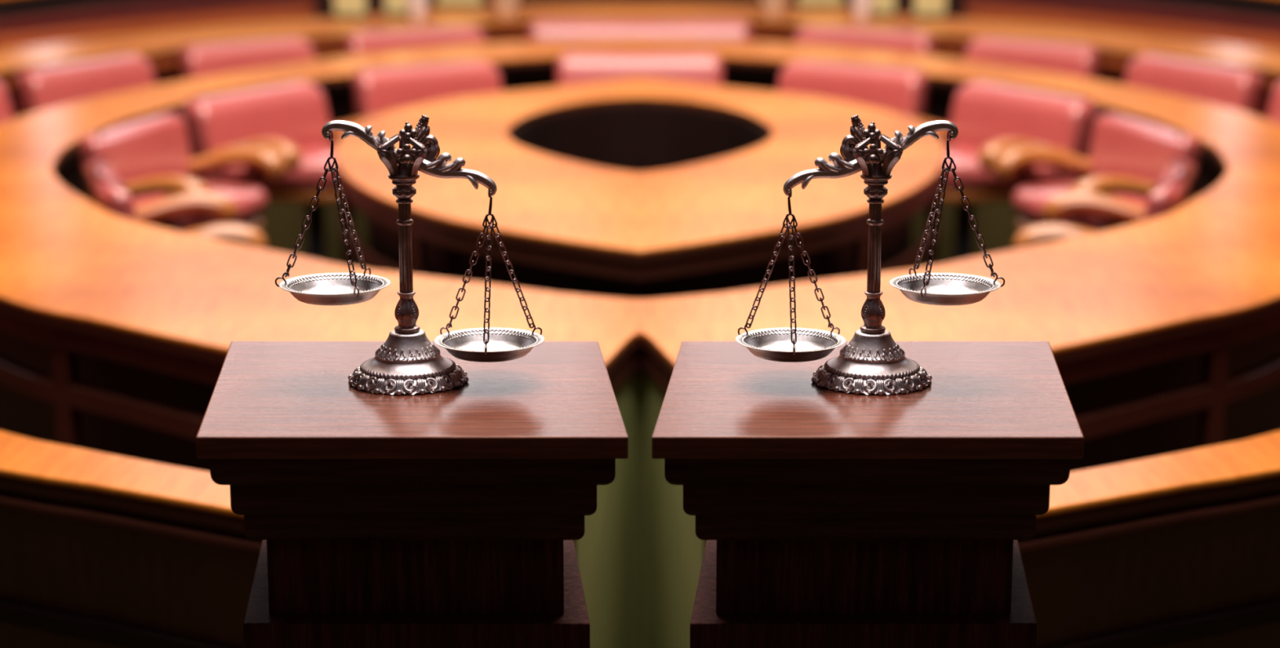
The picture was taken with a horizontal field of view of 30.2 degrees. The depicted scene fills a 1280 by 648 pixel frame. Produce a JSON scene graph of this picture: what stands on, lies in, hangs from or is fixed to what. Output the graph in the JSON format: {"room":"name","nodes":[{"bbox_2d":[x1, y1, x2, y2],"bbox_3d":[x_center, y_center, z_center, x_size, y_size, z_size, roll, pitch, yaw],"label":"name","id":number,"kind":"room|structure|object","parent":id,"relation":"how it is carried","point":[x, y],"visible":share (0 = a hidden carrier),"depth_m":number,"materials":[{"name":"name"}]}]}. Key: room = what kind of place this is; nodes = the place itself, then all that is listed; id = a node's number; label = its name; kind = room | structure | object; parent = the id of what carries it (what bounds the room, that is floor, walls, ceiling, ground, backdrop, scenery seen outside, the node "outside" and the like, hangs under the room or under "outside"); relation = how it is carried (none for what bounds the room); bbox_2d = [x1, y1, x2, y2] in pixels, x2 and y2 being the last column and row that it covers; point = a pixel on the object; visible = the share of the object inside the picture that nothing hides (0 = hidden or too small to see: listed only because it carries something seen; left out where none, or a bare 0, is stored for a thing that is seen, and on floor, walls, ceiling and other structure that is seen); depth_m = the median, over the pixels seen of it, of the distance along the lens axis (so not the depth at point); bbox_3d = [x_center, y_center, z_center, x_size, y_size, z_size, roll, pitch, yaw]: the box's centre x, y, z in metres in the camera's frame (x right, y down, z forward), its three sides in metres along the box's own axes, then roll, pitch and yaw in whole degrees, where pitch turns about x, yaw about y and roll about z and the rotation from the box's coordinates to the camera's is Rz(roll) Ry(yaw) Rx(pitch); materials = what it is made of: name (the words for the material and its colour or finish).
{"room":"courtroom","nodes":[
{"label":"courtroom","id":0,"kind":"room"},
{"bbox_2d":[315,0,964,17],"bbox_3d":[0.000,-4.272,15.008,18.000,5.200,0.150,0,12,0],"label":"wall","id":1,"kind":"structure","parent":0,"point":[325,8],"depth_m":15.41,"materials":[{"name":"brown wood"}]},
{"bbox_3d":[0.000,0.265,6.713,18.000,0.100,18.000,0,12,0],"label":"floor","id":2,"kind":"structure","parent":0,"visible":0},
{"bbox_2d":[0,83,53,124],"bbox_3d":[-2.043,-0.352,7.441,0.439,0.785,0.695,3,13,14],"label":"swivel armchair","id":3,"kind":"object","parent":2,"relation":"on","point":[6,113],"visible":0.02,"depth_m":7.65,"materials":[{"name":"leather"}]},
{"bbox_2d":[14,53,155,117],"bbox_3d":[-1.770,-0.500,8.113,0.439,0.785,0.715,5,14,23],"label":"swivel armchair","id":4,"kind":"object","parent":2,"relation":"on","point":[37,89],"visible":0.31,"depth_m":8.00,"materials":[{"name":"leather"}]},
{"bbox_2d":[0,0,316,49],"bbox_3d":[-2.069,-1.003,10.132,0.765,0.907,3.141,7,14,28],"label":"bench","id":5,"kind":"object","parent":2,"relation":"on","point":[23,23],"visible":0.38,"depth_m":9.88,"materials":[{"name":"red wood"}]},
{"bbox_2d":[83,158,266,248],"bbox_3d":[-1.123,0.010,5.794,0.391,0.785,0.575,-4,13,-17],"label":"swivel armchair","id":6,"kind":"object","parent":2,"relation":"on","point":[105,190],"visible":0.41,"depth_m":5.75,"materials":[{"name":"leather"}]},
{"bbox_2d":[78,111,286,231],"bbox_3d":[-1.247,-0.163,6.580,0.390,0.785,0.613,3,13,13],"label":"swivel armchair","id":7,"kind":"object","parent":2,"relation":"on","point":[150,157],"visible":0.56,"depth_m":6.53,"materials":[{"name":"leather"}]},
{"bbox_2d":[179,35,315,80],"bbox_3d":[-1.361,-0.640,8.748,0.606,0.785,0.439,-11,17,-41],"label":"swivel armchair","id":8,"kind":"object","parent":2,"relation":"on","point":[197,60],"visible":0.3,"depth_m":8.70,"materials":[{"name":"leather"}]},
{"bbox_2d":[181,80,376,261],"bbox_3d":[-1.050,-0.322,7.303,0.477,0.785,0.680,6,14,27],"label":"swivel armchair","id":9,"kind":"object","parent":2,"relation":"on","point":[287,119],"visible":0.52,"depth_m":7.14,"materials":[{"name":"leather"}]},
{"bbox_2d":[195,341,628,647],"bbox_3d":[-0.229,0.587,2.513,0.436,1.075,0.401,0,12,0],"label":"pedestal","id":10,"kind":"object","parent":2,"relation":"on","point":[450,518],"visible":0.96,"depth_m":2.28,"materials":[{"name":"brown wood"}]},
{"bbox_2d":[275,115,544,395],"bbox_3d":[-0.232,-0.074,2.384,0.273,0.271,0.128,0,12,0],"label":"balance scale","id":11,"kind":"object","parent":10,"relation":"on","point":[407,362],"visible":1,"depth_m":2.37,"materials":[{"name":"grey metal"}]},
{"bbox_2d":[345,25,487,55],"bbox_3d":[-0.802,-0.738,9.194,0.644,0.785,0.439,-8,14,-31],"label":"swivel armchair","id":12,"kind":"object","parent":2,"relation":"on","point":[365,42],"visible":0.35,"depth_m":9.18,"materials":[{"name":"leather"}]},
{"bbox_2d":[352,59,502,119],"bbox_3d":[-0.623,-0.462,7.941,0.612,0.785,0.477,-10,16,-37],"label":"swivel armchair","id":13,"kind":"object","parent":2,"relation":"on","point":[376,91],"visible":0.26,"depth_m":7.91,"materials":[{"name":"leather"}]},
{"bbox_2d":[0,38,1279,647],"bbox_3d":[0.000,-0.136,6.554,3.874,0.750,5.733,0,12,0],"label":"desk","id":14,"kind":"object","parent":2,"relation":"on","point":[1162,333],"visible":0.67,"depth_m":4.47,"materials":[{"name":"brown wood"}]},
{"bbox_2d":[0,1,1279,647],"bbox_3d":[-0.007,-0.194,6.822,6.925,0.750,6.949,-12,17,-43],"label":"desk","id":15,"kind":"object","parent":2,"relation":"on","point":[98,549],"visible":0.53,"depth_m":3.28,"materials":[{"name":"brown wood"}]},
{"bbox_2d":[333,0,367,18],"bbox_3d":[-1.233,-1.466,10.066,0.141,0.340,0.060,0,12,0],"label":"board","id":16,"kind":"object","parent":15,"relation":"on","point":[344,9],"visible":1,"depth_m":10.08,"materials":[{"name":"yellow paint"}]},
{"bbox_2d":[383,0,408,17],"bbox_3d":[-1.038,-1.487,10.160,0.119,0.340,0.060,0,12,0],"label":"board","id":17,"kind":"object","parent":15,"relation":"on","point":[393,8],"visible":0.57,"depth_m":10.17,"materials":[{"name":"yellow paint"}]},
{"bbox_2d":[407,0,427,20],"bbox_3d":[-0.941,-1.348,10.027,0.092,0.125,0.092,0,12,0],"label":"paper cup","id":18,"kind":"object","parent":15,"relation":"on","point":[417,9],"visible":1,"depth_m":10.00,"materials":[{"name":"pink paper"}]},
{"bbox_2d":[435,0,483,8],"bbox_3d":[-0.807,-1.582,10.590,0.208,0.340,0.060,0,12,0],"label":"board","id":19,"kind":"object","parent":15,"relation":"on","point":[441,3],"visible":1,"depth_m":10.61,"materials":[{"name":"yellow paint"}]},
{"bbox_2d":[493,0,518,18],"bbox_3d":[-0.571,-1.415,10.110,0.180,0.220,0.180,0,12,0],"label":"vase","id":20,"kind":"object","parent":15,"relation":"on","point":[505,9],"visible":1,"depth_m":10.09,"materials":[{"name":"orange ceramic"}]},
{"bbox_2d":[761,0,786,18],"bbox_3d":[0.571,-1.415,10.110,0.180,0.220,0.180,0,12,0],"label":"vase","id":21,"kind":"object","parent":15,"relation":"on","point":[773,9],"visible":1,"depth_m":10.09,"materials":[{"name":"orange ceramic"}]},
{"bbox_2d":[796,0,844,8],"bbox_3d":[0.807,-1.582,10.590,0.208,0.340,0.060,0,12,0],"label":"board","id":22,"kind":"object","parent":15,"relation":"on","point":[802,3],"visible":1,"depth_m":10.61,"materials":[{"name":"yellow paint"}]},
{"bbox_2d":[852,0,872,20],"bbox_3d":[0.941,-1.348,10.027,0.092,0.125,0.092,0,12,0],"label":"paper cup","id":23,"kind":"object","parent":15,"relation":"on","point":[862,9],"visible":1,"depth_m":10.00,"materials":[{"name":"pink paper"}]},
{"bbox_2d":[871,0,896,17],"bbox_3d":[1.038,-1.487,10.160,0.119,0.340,0.060,0,12,0],"label":"board","id":24,"kind":"object","parent":15,"relation":"on","point":[881,8],"visible":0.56,"depth_m":10.17,"materials":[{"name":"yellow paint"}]},
{"bbox_2d":[912,0,946,18],"bbox_3d":[1.233,-1.466,10.066,0.141,0.340,0.060,0,12,0],"label":"board","id":25,"kind":"object","parent":15,"relation":"on","point":[923,9],"visible":1,"depth_m":10.08,"materials":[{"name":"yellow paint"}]},
{"bbox_2d":[334,75,945,548],"bbox_3d":[0.000,-0.127,6.516,1.651,0.750,3.175,0,12,0],"label":"desk","id":26,"kind":"object","parent":2,"relation":"on","point":[637,188],"visible":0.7,"depth_m":5.71,"materials":[{"name":"brown wood"}]},
{"bbox_2d":[556,49,723,86],"bbox_3d":[0.000,-0.550,8.339,0.641,0.785,0.425,0,12,0],"label":"swivel armchair","id":27,"kind":"object","parent":2,"relation":"on","point":[574,68],"visible":0.32,"depth_m":8.34,"materials":[{"name":"leather"}]},
{"bbox_2d":[528,17,751,40],"bbox_3d":[0.000,-0.822,9.576,0.965,0.785,0.425,0,12,0],"label":"swivel armchair","id":28,"kind":"object","parent":2,"relation":"on","point":[544,29],"visible":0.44,"depth_m":9.57,"materials":[{"name":"leather"}]},
{"bbox_2d":[777,59,927,119],"bbox_3d":[0.623,-0.462,7.941,0.612,0.785,0.477,10,16,37],"label":"swivel armchair","id":29,"kind":"object","parent":2,"relation":"on","point":[902,91],"visible":0.29,"depth_m":7.91,"materials":[{"name":"red leather"}]},
{"bbox_2d":[792,25,934,55],"bbox_3d":[0.802,-0.738,9.194,0.644,0.785,0.439,8,14,31],"label":"swivel armchair","id":30,"kind":"object","parent":2,"relation":"on","point":[913,42],"visible":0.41,"depth_m":9.18,"materials":[{"name":"red leather"}]},
{"bbox_2d":[651,341,1084,647],"bbox_3d":[0.229,0.587,2.513,0.436,1.075,0.401,0,12,0],"label":"pedestal","id":31,"kind":"object","parent":2,"relation":"on","point":[826,518],"visible":0.98,"depth_m":2.28,"materials":[{"name":"brown wood"}]},
{"bbox_2d":[735,115,1004,395],"bbox_3d":[0.232,-0.074,2.384,0.273,0.271,0.128,0,12,0],"label":"balance scale","id":32,"kind":"object","parent":31,"relation":"on","point":[872,362],"visible":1,"depth_m":2.37,"materials":[{"name":"grey metal"}]},
{"bbox_2d":[903,80,1098,261],"bbox_3d":[1.050,-0.322,7.303,0.477,0.785,0.680,-6,14,-27],"label":"swivel armchair","id":33,"kind":"object","parent":2,"relation":"on","point":[991,119],"visible":0.46,"depth_m":7.14,"materials":[{"name":"red leather"}]},
{"bbox_2d":[964,35,1100,80],"bbox_3d":[1.361,-0.640,8.748,0.606,0.785,0.439,11,17,41],"label":"swivel armchair","id":34,"kind":"object","parent":2,"relation":"on","point":[1081,60],"visible":0.27,"depth_m":8.70,"materials":[{"name":"red leather"}]},
{"bbox_2d":[993,111,1201,231],"bbox_3d":[1.247,-0.163,6.580,0.390,0.785,0.613,-3,13,-13],"label":"swivel armchair","id":35,"kind":"object","parent":2,"relation":"on","point":[1129,157],"visible":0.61,"depth_m":6.53,"materials":[{"name":"red leather"}]},
{"bbox_2d":[1013,158,1196,248],"bbox_3d":[1.123,0.010,5.794,0.391,0.785,0.575,4,13,17],"label":"swivel armchair","id":36,"kind":"object","parent":2,"relation":"on","point":[1174,190],"visible":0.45,"depth_m":5.75,"materials":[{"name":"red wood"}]},
{"bbox_2d":[963,0,1279,49],"bbox_3d":[2.069,-1.003,10.132,0.765,0.907,3.141,-7,14,-28],"label":"bench","id":37,"kind":"object","parent":2,"relation":"on","point":[1256,23],"visible":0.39,"depth_m":9.89,"materials":[{"name":"red wood"}]},
{"bbox_2d":[1124,53,1265,117],"bbox_3d":[1.770,-0.500,8.113,0.439,0.785,0.715,-5,14,-23],"label":"swivel armchair","id":38,"kind":"object","parent":2,"relation":"on","point":[1242,89],"visible":0.32,"depth_m":8.00,"materials":[{"name":"red leather"}]},
{"bbox_2d":[1226,83,1279,124],"bbox_3d":[2.043,-0.352,7.441,0.439,0.785,0.695,-3,13,-14],"label":"swivel armchair","id":39,"kind":"object","parent":2,"relation":"on","point":[1273,113],"visible":0.04,"depth_m":7.65,"materials":[{"name":"red leather"}]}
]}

